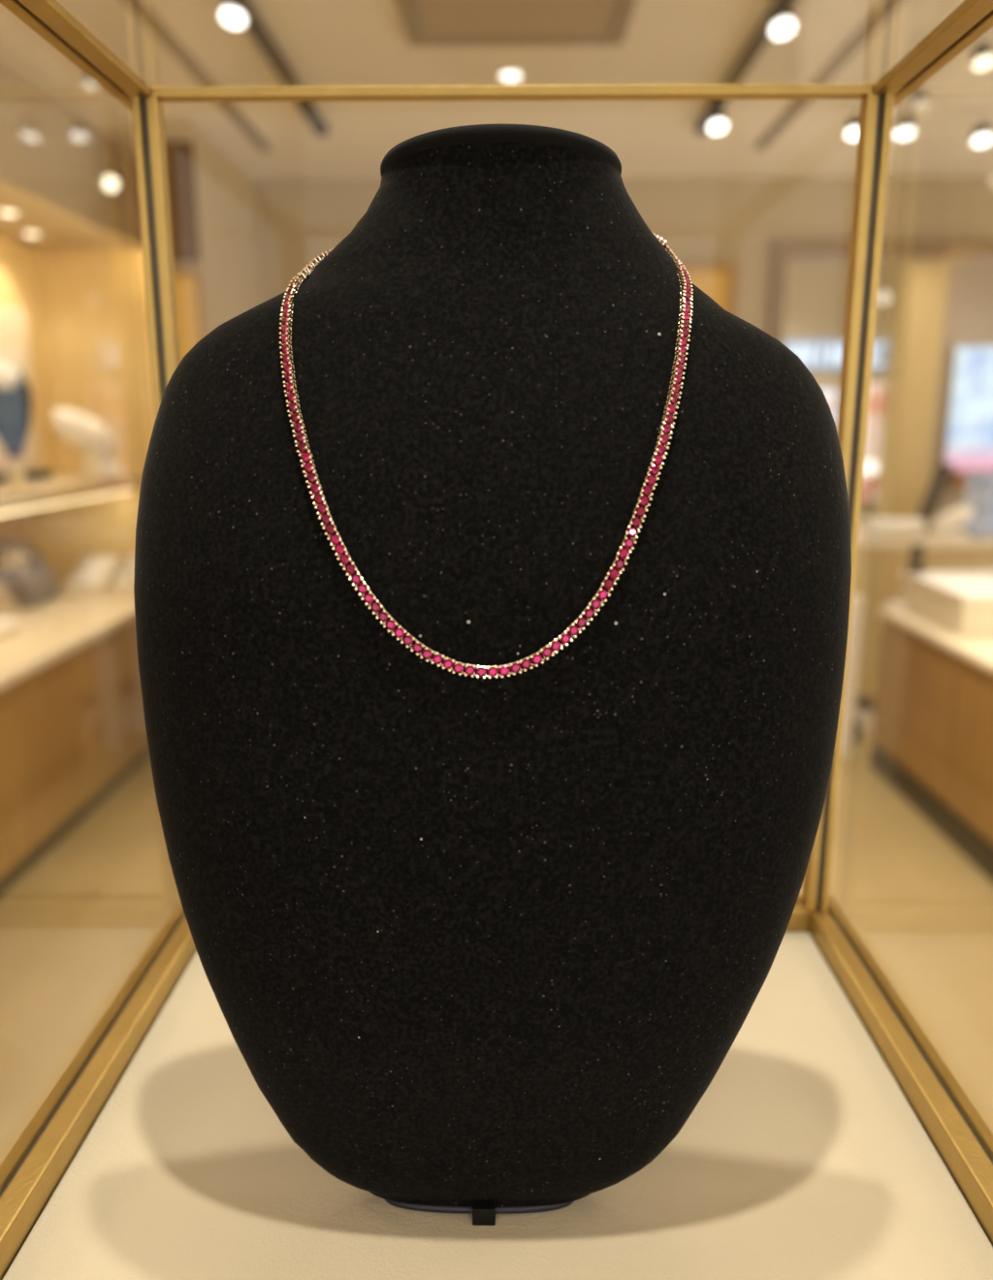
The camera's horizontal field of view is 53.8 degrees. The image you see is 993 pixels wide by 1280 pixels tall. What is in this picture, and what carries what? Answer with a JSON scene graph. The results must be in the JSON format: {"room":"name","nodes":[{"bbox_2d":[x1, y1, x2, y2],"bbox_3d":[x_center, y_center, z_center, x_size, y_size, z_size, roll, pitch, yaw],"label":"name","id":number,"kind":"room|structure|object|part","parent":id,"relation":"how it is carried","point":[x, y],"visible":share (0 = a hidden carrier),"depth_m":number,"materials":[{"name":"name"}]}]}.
{"room":"shop","nodes":[
{"label":"shop","id":0,"kind":"room"},
{"bbox_2d":[0,511,28,543],"bbox_3d":[-2.449,-0.105,3.186,0.020,0.511,3.800,0,13,1],"label":"wall","id":1,"kind":"structure","parent":0,"point":[12,525],"depth_m":4.91,"materials":[{"name":"brown wood"}]},
{"bbox_2d":[0,235,58,476],"bbox_3d":[-2.354,-0.950,2.996,0.210,1.082,3.800,0,13,1],"label":"wall","id":2,"kind":"structure","parent":0,"point":[19,284],"depth_m":4.71,"materials":[{"name":"beige paint"}]},
{"bbox_2d":[21,230,41,236],"bbox_3d":[-2.060,-1.800,4.339,0.081,0.010,0.081,0,13,1],"label":"recessed light","id":3,"kind":"object","parent":2,"relation":"attached to","point":[27,233],"visible":1,"depth_m":4.32,"materials":[{"name":"paint"}]},
{"bbox_2d":[0,476,138,514],"bbox_3d":[-2.149,-0.383,3.120,0.620,0.073,3.800,0,13,1],"label":"wall shelf","id":4,"kind":"object","parent":2,"relation":"attached to","point":[57,490],"visible":0.74,"depth_m":4.17,"materials":[{"name":"grey wood"}]},
{"bbox_2d":[0,363,34,487],"bbox_3d":[-2.036,-0.887,4.067,0.200,0.497,0.161,5,13,20],"label":"bust","id":5,"kind":"object","parent":4,"relation":"on","point":[16,396],"visible":1,"depth_m":4.04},
{"bbox_2d":[0,304,52,484],"bbox_3d":[-2.183,-1.040,4.126,0.078,0.770,1.050,0,13,1],"label":"display board","id":6,"kind":"object","parent":4,"relation":"on","point":[15,351],"visible":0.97,"depth_m":4.48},
{"bbox_3d":[-2.162,-0.684,4.206,0.035,0.040,1.050,0,13,1],"label":"foot rail","id":7,"kind":"part","parent":6,"relation":"part of","materials":[{"name":"beige wood"}]},
{"bbox_2d":[49,408,117,480],"bbox_3d":[-1.895,-0.902,4.518,0.300,0.329,0.139,0,13,1],"label":"stand","id":8,"kind":"object","parent":4,"relation":"on","point":[97,441],"visible":1,"depth_m":4.47,"materials":[{"name":"beige fabric"}]},
{"bbox_2d":[49,408,117,453],"bbox_3d":[-1.895,-0.959,4.494,0.300,0.209,0.104,0,13,1],"label":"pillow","id":9,"kind":"object","parent":8,"relation":"on","point":[79,429],"depth_m":4.45,"materials":[{"name":"beige fabric"}]},
{"bbox_2d":[0,64,141,248],"bbox_3d":[-2.014,-1.592,2.899,0.890,0.353,3.900,0,13,1],"label":"ceiling","id":10,"kind":"structure","parent":2,"relation":"attached to","point":[54,167],"depth_m":3.66,"materials":[{"name":"paint"}]},
{"bbox_2d":[24,248,154,588],"bbox_3d":[-1.851,-0.724,5.039,1.165,2.414,0.098,0,13,1],"label":"wall","id":11,"kind":"structure","parent":0,"point":[93,300],"depth_m":4.86,"materials":[{"name":"beige paint"}]},
{"bbox_2d":[0,209,18,215],"bbox_3d":[-1.946,-1.701,3.899,0.081,0.010,0.081,0,13,1],"label":"recessed light","id":12,"kind":"object","parent":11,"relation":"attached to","point":[2,211],"visible":1,"depth_m":3.88,"materials":[{"name":"paint"}]},
{"bbox_2d":[102,176,118,193],"bbox_3d":[-1.536,-1.806,3.893,0.056,0.056,0.083,-6,14,-25],"label":"spotlight","id":13,"kind":"object","parent":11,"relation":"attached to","point":[111,184],"visible":1,"depth_m":3.86,"materials":[{"name":"grey"}]},
{"bbox_2d":[0,0,992,178],"bbox_3d":[0.713,-1.329,0.718,7.800,0.080,8.000,0,13,1],"label":"ceiling","id":14,"kind":"structure","parent":0,"point":[324,43],"depth_m":3.20,"materials":[{"name":"paint"}]},
{"bbox_2d":[83,73,96,89],"bbox_3d":[-1.263,-1.748,3.049,0.041,0.056,0.045,0,13,1],"label":"track spotlight","id":15,"kind":"object","parent":14,"relation":"attached to","point":[89,82],"visible":0.61,"depth_m":3.04,"materials":[{"name":"grey"}]},
{"bbox_2d":[123,0,273,151],"bbox_3d":[-0.988,-1.449,1.431,0.050,0.016,5.400,0,13,1],"label":"trim","id":16,"kind":"structure","parent":14,"relation":"attached to","point":[140,8],"depth_m":3.05,"materials":[{"name":"gold metal"}]},
{"bbox_2d":[244,0,327,135],"bbox_3d":[-0.691,-1.543,1.944,0.044,0.036,3.690,0,13,1],"label":"track","id":17,"kind":"object","parent":14,"relation":"attached to","point":[254,25],"visible":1,"depth_m":3.00,"materials":[{"name":"metal"}]},
{"bbox_2d":[220,0,247,28],"bbox_3d":[-0.678,-1.623,2.523,0.067,0.071,0.074,0,13,1],"label":"track spotlight","id":18,"kind":"object","parent":17,"relation":"attached to","point":[233,13],"visible":1,"depth_m":2.51,"materials":[{"name":"grey"}]},
{"bbox_2d":[497,68,523,80],"bbox_3d":[0.046,-1.832,3.176,0.086,0.010,0.086,0,13,1],"label":"recessed light","id":19,"kind":"object","parent":14,"relation":"in","point":[506,74],"visible":1,"depth_m":3.16,"materials":[{"name":"paint"}]},
{"bbox_2d":[396,0,636,46],"bbox_3d":[0.053,-1.691,2.573,0.630,0.022,0.640,0,13,1],"label":"ceiling panel","id":20,"kind":"object","parent":14,"relation":"in","point":[426,22],"visible":1,"depth_m":2.73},
{"bbox_3d":[0.053,-1.695,2.572,0.530,0.014,0.540,0,13,1],"label":"panel","id":21,"kind":"part","parent":20,"relation":"part of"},
{"bbox_2d":[695,0,796,134],"bbox_3d":[0.754,-1.539,1.926,0.044,0.036,3.690,0,13,1],"label":"track","id":22,"kind":"object","parent":14,"relation":"attached to","point":[761,36],"visible":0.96,"depth_m":2.98,"materials":[{"name":"metal"}]},
{"bbox_2d":[707,105,727,132],"bbox_3d":[0.771,-1.816,3.413,0.063,0.081,0.070,0,13,1],"label":"track spotlight","id":23,"kind":"object","parent":22,"relation":"attached to","point":[718,123],"visible":1,"depth_m":3.40,"materials":[{"name":"grey"}]},
{"bbox_2d":[768,4,796,38],"bbox_3d":[0.757,-1.638,2.593,0.067,0.072,0.074,0,13,1],"label":"track spotlight","id":24,"kind":"object","parent":22,"relation":"attached to","point":[782,20],"visible":1,"depth_m":2.58,"materials":[{"name":"grey"}]},
{"bbox_2d":[752,0,904,149],"bbox_3d":[1.047,-1.443,1.405,0.050,0.016,5.400,0,13,1],"label":"trim","id":25,"kind":"structure","parent":14,"relation":"attached to","point":[886,8],"depth_m":3.04,"materials":[{"name":"gold metal"}]},
{"bbox_2d":[845,112,859,138],"bbox_3d":[1.280,-1.835,3.491,0.063,0.077,0.067,0,13,1],"label":"track spotlight","id":26,"kind":"object","parent":14,"relation":"attached to","point":[852,128],"visible":0.72,"depth_m":3.48,"materials":[{"name":"grey"}]},
{"bbox_2d":[895,112,915,138],"bbox_3d":[1.456,-1.834,3.489,0.067,0.078,0.071,0,13,1],"label":"track spotlight","id":27,"kind":"object","parent":14,"relation":"attached to","point":[904,126],"visible":1,"depth_m":3.47,"materials":[{"name":"grey"}]},
{"bbox_2d":[914,88,927,108],"bbox_3d":[1.402,-1.789,3.237,0.040,0.056,0.045,0,13,1],"label":"track spotlight","id":28,"kind":"object","parent":14,"relation":"attached to","point":[920,100],"visible":1,"depth_m":3.22,"materials":[{"name":"grey"}]},
{"bbox_2d":[971,42,992,69],"bbox_3d":[1.422,-1.705,2.859,0.061,0.062,0.064,0,13,1],"label":"track spotlight","id":29,"kind":"object","parent":14,"relation":"attached to","point":[982,53],"visible":1,"depth_m":2.84,"materials":[{"name":"grey"}]},
{"bbox_2d":[971,120,992,146],"bbox_3d":[1.775,-1.853,3.577,0.068,0.080,0.072,0,13,1],"label":"track spotlight","id":30,"kind":"object","parent":14,"relation":"attached to","point":[981,134],"visible":1,"depth_m":3.56,"materials":[{"name":"grey"}]},
{"bbox_2d":[0,731,992,1165],"bbox_3d":[0.713,1.387,1.315,7.800,0.080,7.980,0,13,1],"label":"floor","id":31,"kind":"structure","parent":0,"point":[77,924],"depth_m":3.18,"materials":[{"name":"stone"}]},
{"bbox_2d":[0,588,149,895],"bbox_3d":[-2.067,0.515,3.309,0.785,0.750,3.820,0,13,1],"label":"base cabinet","id":32,"kind":"object","parent":31,"relation":"on","point":[73,725],"visible":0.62,"depth_m":3.87,"materials":[{"name":"brown wood"}]},
{"bbox_3d":[-1.690,0.517,3.315,0.018,0.575,0.752,0,13,1],"label":"door","id":33,"kind":"part","parent":32,"relation":"part of","materials":[{"name":"brown wood"}]},
{"bbox_2d":[0,588,135,689],"bbox_3d":[-2.067,0.167,3.232,0.785,0.035,3.820,0,13,1],"label":"countertop","id":34,"kind":"structure","parent":32,"relation":"on","point":[50,630],"depth_m":4.12,"materials":[{"name":"beige stone"}]},
{"bbox_2d":[0,617,21,643],"bbox_3d":[-2.041,-0.025,3.844,0.230,0.072,0.270,0,13,1],"label":"jewelry box","id":35,"kind":"object","parent":34,"relation":"on","point":[10,628],"visible":1,"depth_m":3.89,"materials":[{"name":"beige"}]},
{"bbox_3d":[-2.041,-0.050,3.839,0.230,0.022,0.270,0,13,1],"label":"lid","id":36,"kind":"part","parent":35,"relation":"part of","materials":[{"name":"beige"}]},
{"bbox_2d":[0,536,59,608],"bbox_3d":[-2.289,-0.318,4.606,0.343,0.310,0.291,0,13,1],"label":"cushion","id":37,"kind":"object","parent":34,"relation":"on","point":[26,580],"visible":1,"depth_m":4.54,"materials":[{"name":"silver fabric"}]},
{"bbox_2d":[63,552,124,599],"bbox_3d":[-2.017,-0.327,4.899,0.200,0.201,0.309,0,13,1],"label":"display stand","id":38,"kind":"object","parent":34,"relation":"on","point":[92,578],"visible":1,"depth_m":4.82,"materials":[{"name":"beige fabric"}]},
{"bbox_2d":[109,556,134,599],"bbox_3d":[-1.822,-0.322,4.900,0.130,0.191,0.304,0,13,1],"label":"display stand","id":39,"kind":"object","parent":34,"relation":"on","point":[122,586],"visible":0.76,"depth_m":4.79,"materials":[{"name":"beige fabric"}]},
{"bbox_3d":[-1.680,0.351,4.057,0.018,0.575,0.752,0,13,1],"label":"door","id":40,"kind":"part","parent":32,"relation":"part of","materials":[{"name":"brown wood"}]},
{"bbox_3d":[-1.670,0.185,4.798,0.018,0.575,0.752,0,13,1],"label":"door","id":41,"kind":"part","parent":32,"relation":"part of","materials":[{"name":"brown wood"}]},
{"bbox_2d":[840,595,865,756],"bbox_3d":[1.700,0.175,4.751,0.100,0.785,0.100,0,13,1],"label":"post","id":42,"kind":"object","parent":31,"relation":"on","point":[858,600],"visible":0.43,"depth_m":4.71,"materials":[{"name":"gold metal"}]},
{"bbox_2d":[852,719,862,740],"bbox_3d":[1.823,0.466,5.022,0.080,0.100,0.075,0,13,1],"label":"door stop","id":43,"kind":"object","parent":31,"relation":"on","point":[857,724],"visible":0.52,"depth_m":5.00,"materials":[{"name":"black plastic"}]},
{"bbox_2d":[869,607,992,882],"bbox_3d":[2.118,0.568,3.075,0.720,0.750,3.250,0,13,1],"label":"base cabinet","id":44,"kind":"object","parent":31,"relation":"on","point":[932,729],"depth_m":3.94,"materials":[{"name":"brown wood"}]},
{"bbox_2d":[886,601,907,613],"bbox_3d":[1.832,-0.149,4.482,0.039,0.034,0.140,0,13,1],"label":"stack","id":45,"kind":"object","parent":44,"relation":"on","point":[894,606],"visible":1,"depth_m":4.45,"materials":[{"name":"beige"}]},
{"bbox_3d":[1.796,0.291,4.243,0.015,0.540,0.792,0,13,1],"label":"door","id":46,"kind":"part","parent":44,"relation":"part of","materials":[{"name":"brown wood"}]},
{"bbox_2d":[877,607,992,672],"bbox_3d":[2.120,0.216,2.997,0.715,0.030,3.250,0,13,1],"label":"countertop","id":47,"kind":"structure","parent":44,"relation":"on","point":[979,652],"depth_m":3.89,"materials":[{"name":"beige stone"}]},
{"bbox_2d":[899,571,992,639],"bbox_3d":[2.104,-0.158,4.189,0.520,0.180,0.640,0,13,1],"label":"display riser","id":48,"kind":"object","parent":44,"relation":"on","point":[959,604],"visible":0.91,"depth_m":4.08,"materials":[{"name":"beige"}]},
{"bbox_2d":[904,544,926,574],"bbox_3d":[1.893,-0.366,4.412,0.070,0.130,0.060,0,13,1],"label":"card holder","id":49,"kind":"object","parent":48,"relation":"on","point":[916,556],"visible":1,"depth_m":4.40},
{"bbox_3d":[1.893,-0.371,4.411,0.060,0.120,0.010,0,13,1],"label":"plate","id":50,"kind":"part","parent":49,"relation":"part of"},
{"bbox_3d":[1.786,0.466,3.462,0.015,0.540,0.792,0,13,1],"label":"door","id":51,"kind":"part","parent":44,"relation":"part of","materials":[{"name":"brown wood"}]},
{"bbox_3d":[0.004,0.845,0.506,0.330,1.330,0.300,0,13,1],"label":"pedestal","id":52,"kind":"object","parent":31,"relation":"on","visible":0},
{"bbox_2d":[0,0,992,1279],"bbox_3d":[0.004,-0.003,0.317,0.335,0.407,0.320,0,13,1],"label":"display case","id":53,"kind":"object","parent":52,"relation":"on","point":[36,1165],"visible":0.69,"depth_m":0.41,"materials":[{"name":"gold metal"}]},
{"bbox_3d":[-0.155,-0.200,0.275,0.016,0.004,0.320,0,13,1],"label":"rail","id":54,"kind":"part","parent":53,"relation":"part of","materials":[{"name":"gold metal"}]},
{"bbox_3d":[-0.155,0.177,0.359,0.016,0.022,0.320,0,13,1],"label":"rail","id":55,"kind":"part","parent":53,"relation":"part of","materials":[{"name":"gold metal"}]},
{"bbox_3d":[-0.149,-0.051,0.462,0.011,0.377,0.020,0,13,1],"label":"post","id":56,"kind":"part","parent":53,"relation":"part of","materials":[{"name":"gold metal"}]},
{"bbox_2d":[2,931,992,1279],"bbox_3d":[0.004,0.183,0.354,0.302,0.012,0.290,0,13,1],"label":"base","id":57,"kind":"object","parent":53,"relation":"in","point":[803,1156],"visible":0.52,"depth_m":0.32,"materials":[{"name":"beige fabric"}]},
{"bbox_2d":[133,123,851,1225],"bbox_3d":[-0.002,0.014,0.326,0.225,0.333,0.122,0,13,1],"label":"bust","id":58,"kind":"object","parent":57,"relation":"on","point":[483,948],"visible":1,"depth_m":0.28,"materials":[{"name":"black fabric"}]},
{"bbox_3d":[-0.006,0.183,0.321,0.064,0.004,0.014,0,13,1],"label":"trim","id":59,"kind":"part","parent":58,"relation":"part of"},
{"bbox_2d":[279,232,693,678],"bbox_3d":[-0.002,-0.063,0.293,0.108,0.132,0.109,11,17,41],"label":"necklace","id":60,"kind":"object","parent":58,"relation":"on","point":[686,304],"visible":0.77,"depth_m":0.27,"materials":[{"name":"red metal"}]},
{"bbox_3d":[0.006,-0.231,0.414,0.303,0.004,0.008,0,13,1],"label":"rail","id":61,"kind":"part","parent":53,"relation":"part of","materials":[{"name":"gold metal"}]},
{"bbox_3d":[0.006,0.144,0.504,0.321,0.022,0.019,0,13,1],"label":"rail","id":62,"kind":"part","parent":53,"relation":"part of","materials":[{"name":"gold metal"}]},
{"bbox_3d":[0.161,-0.050,0.458,0.011,0.377,0.020,0,13,1],"label":"post","id":63,"kind":"part","parent":53,"relation":"part of","materials":[{"name":"gold metal"}]},
{"bbox_3d":[0.164,0.178,0.355,0.016,0.022,0.320,0,13,1],"label":"rail","id":64,"kind":"part","parent":53,"relation":"part of","materials":[{"name":"gold metal"}]},
{"bbox_3d":[0.164,-0.199,0.271,0.016,0.004,0.320,0,13,1],"label":"rail","id":65,"kind":"part","parent":53,"relation":"part of","materials":[{"name":"gold metal"}]},
{"bbox_2d":[254,176,992,334],"bbox_3d":[1.770,-0.831,4.863,5.790,2.700,0.100,0,13,1],"label":"wall","id":66,"kind":"structure","parent":0,"point":[739,220],"depth_m":4.57,"materials":[{"name":"paint"}]},
{"bbox_2d":[165,140,206,360],"bbox_3d":[-1.204,-1.038,3.837,0.141,1.688,0.050,0,13,1],"label":"display window","id":67,"kind":"structure","parent":66,"relation":"in","point":[189,286],"depth_m":3.73,"materials":[{"name":"brown glass"}]},
{"bbox_3d":[-1.206,-1.659,3.711,0.135,0.420,0.025,0,13,1],"label":"header panel","id":68,"kind":"part","parent":67,"relation":"part of","materials":[{"name":"brown wood"}]},
{"bbox_3d":[-1.203,-0.816,3.904,0.105,1.190,0.010,0,13,1],"label":"lit panel","id":69,"kind":"part","parent":67,"relation":"part of","materials":[{"name":"brown"}]},
{"bbox_3d":[-1.204,-0.812,3.887,0.141,1.226,0.049,0,13,1],"label":"frame","id":70,"kind":"part","parent":67,"relation":"part of","materials":[{"name":"brown wood"}]},
{"bbox_2d":[164,119,260,334],"bbox_3d":[-1.201,-0.739,4.452,0.140,2.700,1.020,0,13,1],"label":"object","id":71,"kind":"structure","parent":66,"relation":"attached to","point":[225,191],"depth_m":4.04,"materials":[{"name":"paint"}]},
{"bbox_2d":[681,262,736,314],"bbox_3d":[0.994,-1.202,4.723,0.260,1.155,0.049,0,13,1],"label":"display window","id":72,"kind":"structure","parent":66,"relation":"in","point":[718,280],"depth_m":4.62,"materials":[{"name":"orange glass"}]},
{"bbox_3d":[0.994,-1.206,4.741,0.190,1.085,0.010,0,13,1],"label":"lit panel","id":73,"kind":"part","parent":72,"relation":"part of","materials":[{"name":"brown"}]},
{"bbox_2d":[854,705,873,731],"bbox_3d":[2.844,0.040,7.339,7.500,0.080,4.420,0,13,1],"label":"trim","id":74,"kind":"structure","parent":66,"relation":"attached to","point":[865,717],"depth_m":5.41,"materials":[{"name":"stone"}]},
{"bbox_2d":[864,459,878,518],"bbox_3d":[3.037,-0.827,8.075,0.240,1.292,0.240,0,13,1],"label":"table lamp","id":75,"kind":"object","parent":74,"relation":"on","point":[871,467],"visible":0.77,"depth_m":7.93,"materials":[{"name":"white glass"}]},
{"bbox_3d":[3.037,-1.397,7.947,0.124,0.124,0.124,0,13,1],"label":"globe","id":76,"kind":"part","parent":75,"relation":"part of","materials":[{"name":"white glass"}]},
{"bbox_2d":[768,239,992,344],"bbox_3d":[2.982,-0.689,4.868,3.365,2.420,0.160,0,13,1],"label":"trim","id":77,"kind":"structure","parent":66,"relation":"attached to","point":[784,251],"depth_m":4.56,"materials":[{"name":"brown wood"}]},
{"bbox_2d":[783,259,896,530],"bbox_3d":[3.114,-1.794,8.483,2.800,3.000,0.100,0,13,1],"label":"wall","id":78,"kind":"structure","parent":0,"point":[816,289],"depth_m":8.21,"materials":[{"name":"paint"}]},
{"bbox_2d":[820,386,839,428],"bbox_3d":[2.713,-1.710,8.428,0.400,0.900,0.035,0,13,1],"label":"poster","id":79,"kind":"object","parent":78,"relation":"attached to","point":[831,394],"visible":0.19,"depth_m":8.33,"materials":[{"name":"grey paint"}]},
{"bbox_2d":[822,389,836,420],"bbox_3d":[2.713,-1.706,8.413,0.360,0.860,0.005,0,13,1],"label":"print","id":80,"kind":"object","parent":79,"relation":"attached to","point":[830,396],"depth_m":8.33},
{"bbox_2d":[783,339,890,370],"bbox_3d":[2.863,-2.406,8.267,0.900,0.250,0.060,0,13,1],"label":"shop sign","id":81,"kind":"object","parent":78,"relation":"attached to","point":[816,354],"visible":0.5,"depth_m":8.25,"materials":[{"name":"grey"}]},
{"bbox_2d":[861,379,887,503],"bbox_3d":[3.203,-1.703,8.423,0.460,1.050,0.035,0,13,1],"label":"poster","id":82,"kind":"object","parent":78,"relation":"attached to","point":[878,392],"visible":0.13,"depth_m":8.39,"materials":[{"name":"grey paint"}]},
{"bbox_2d":[854,530,992,709],"bbox_3d":[2.858,-0.123,5.673,1.670,0.965,0.560,0,13,1],"label":"countertop","id":83,"kind":"structure","parent":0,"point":[880,560],"depth_m":5.38,"materials":[{"name":"wood"},{"name":"cream stone"}]},
{"bbox_2d":[862,517,925,537],"bbox_3d":[2.217,-0.627,5.466,0.321,0.104,0.104,0,13,1],"label":"bolster","id":84,"kind":"object","parent":83,"relation":"on","point":[871,527],"visible":1,"depth_m":5.42,"materials":[{"name":"beige fabric"}]},
{"bbox_2d":[916,463,955,534],"bbox_3d":[2.530,-0.816,5.656,0.190,0.395,0.100,0,13,1],"label":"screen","id":85,"kind":"object","parent":83,"relation":"on","point":[942,474],"visible":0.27,"depth_m":5.64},
{"bbox_2d":[931,504,972,534],"bbox_3d":[2.490,-0.657,5.353,0.208,0.165,0.098,0,13,1],"label":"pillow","id":86,"kind":"object","parent":83,"relation":"on","point":[957,516],"visible":1,"depth_m":5.32,"materials":[{"name":"beige fabric"}]},
{"bbox_2d":[961,474,992,532],"bbox_3d":[2.879,-0.774,5.604,0.300,0.335,0.260,0,13,1],"label":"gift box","id":87,"kind":"object","parent":83,"relation":"on","point":[979,487],"visible":0.85,"depth_m":5.54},
{"bbox_3d":[2.879,-0.913,5.573,0.300,0.050,0.260,0,13,1],"label":"lid","id":88,"kind":"part","parent":87,"relation":"part of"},
{"bbox_2d":[965,520,992,538],"bbox_3d":[2.691,-0.612,5.402,0.199,0.097,0.088,0,13,1],"label":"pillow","id":89,"kind":"object","parent":83,"relation":"on","point":[984,528],"visible":1,"depth_m":5.37,"materials":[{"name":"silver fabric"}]},
{"bbox_2d":[927,259,992,530],"bbox_3d":[4.707,-1.343,6.464,3.760,3.000,0.115,0,13,1],"label":"wall","id":90,"kind":"structure","parent":0,"point":[969,305],"depth_m":6.28,"materials":[{"name":"paint"}]},
{"bbox_2d":[875,259,950,517],"bbox_3d":[2.707,-1.340,6.453,0.240,3.000,0.250,0,13,1],"label":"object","id":91,"kind":"structure","parent":90,"relation":"attached to","point":[920,291],"depth_m":6.29,"materials":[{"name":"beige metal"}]},
{"bbox_2d":[951,474,966,489],"bbox_3d":[3.500,-1.032,6.394,0.970,0.085,0.180,0,13,1],"label":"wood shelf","id":92,"kind":"object","parent":90,"relation":"attached to","point":[958,480],"visible":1,"depth_m":6.39,"materials":[{"name":"brown wood"}]},
{"bbox_2d":[940,344,992,472],"bbox_3d":[3.456,-1.498,6.356,1.060,0.810,0.052,0,13,1],"label":"lightbox","id":93,"kind":"object","parent":90,"relation":"attached to","point":[967,444],"visible":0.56,"depth_m":6.34,"materials":[{"name":"grey backlit printed plastic film"}]},
{"bbox_3d":[2.844,-2.968,6.677,7.500,0.080,4.400,0,13,1],"label":"trim","id":94,"kind":"structure","parent":0,"visible":0},
{"bbox_2d":[877,259,891,304],"bbox_3d":[2.622,-2.579,6.562,0.084,0.628,0.084,0,13,1],"label":"pendant light","id":95,"kind":"object","parent":94,"relation":"hanging from","point":[884,297],"visible":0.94,"depth_m":6.59,"materials":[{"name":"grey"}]},
{"bbox_3d":[2.622,-2.314,6.621,0.084,0.084,0.084,0,13,1],"label":"globe","id":96,"kind":"part","parent":95,"relation":"part of","materials":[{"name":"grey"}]},
{"bbox_3d":[2.622,-2.619,6.553,0.011,0.546,0.011,-5,14,-21],"label":"cord","id":97,"kind":"part","parent":95,"relation":"part of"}
]}

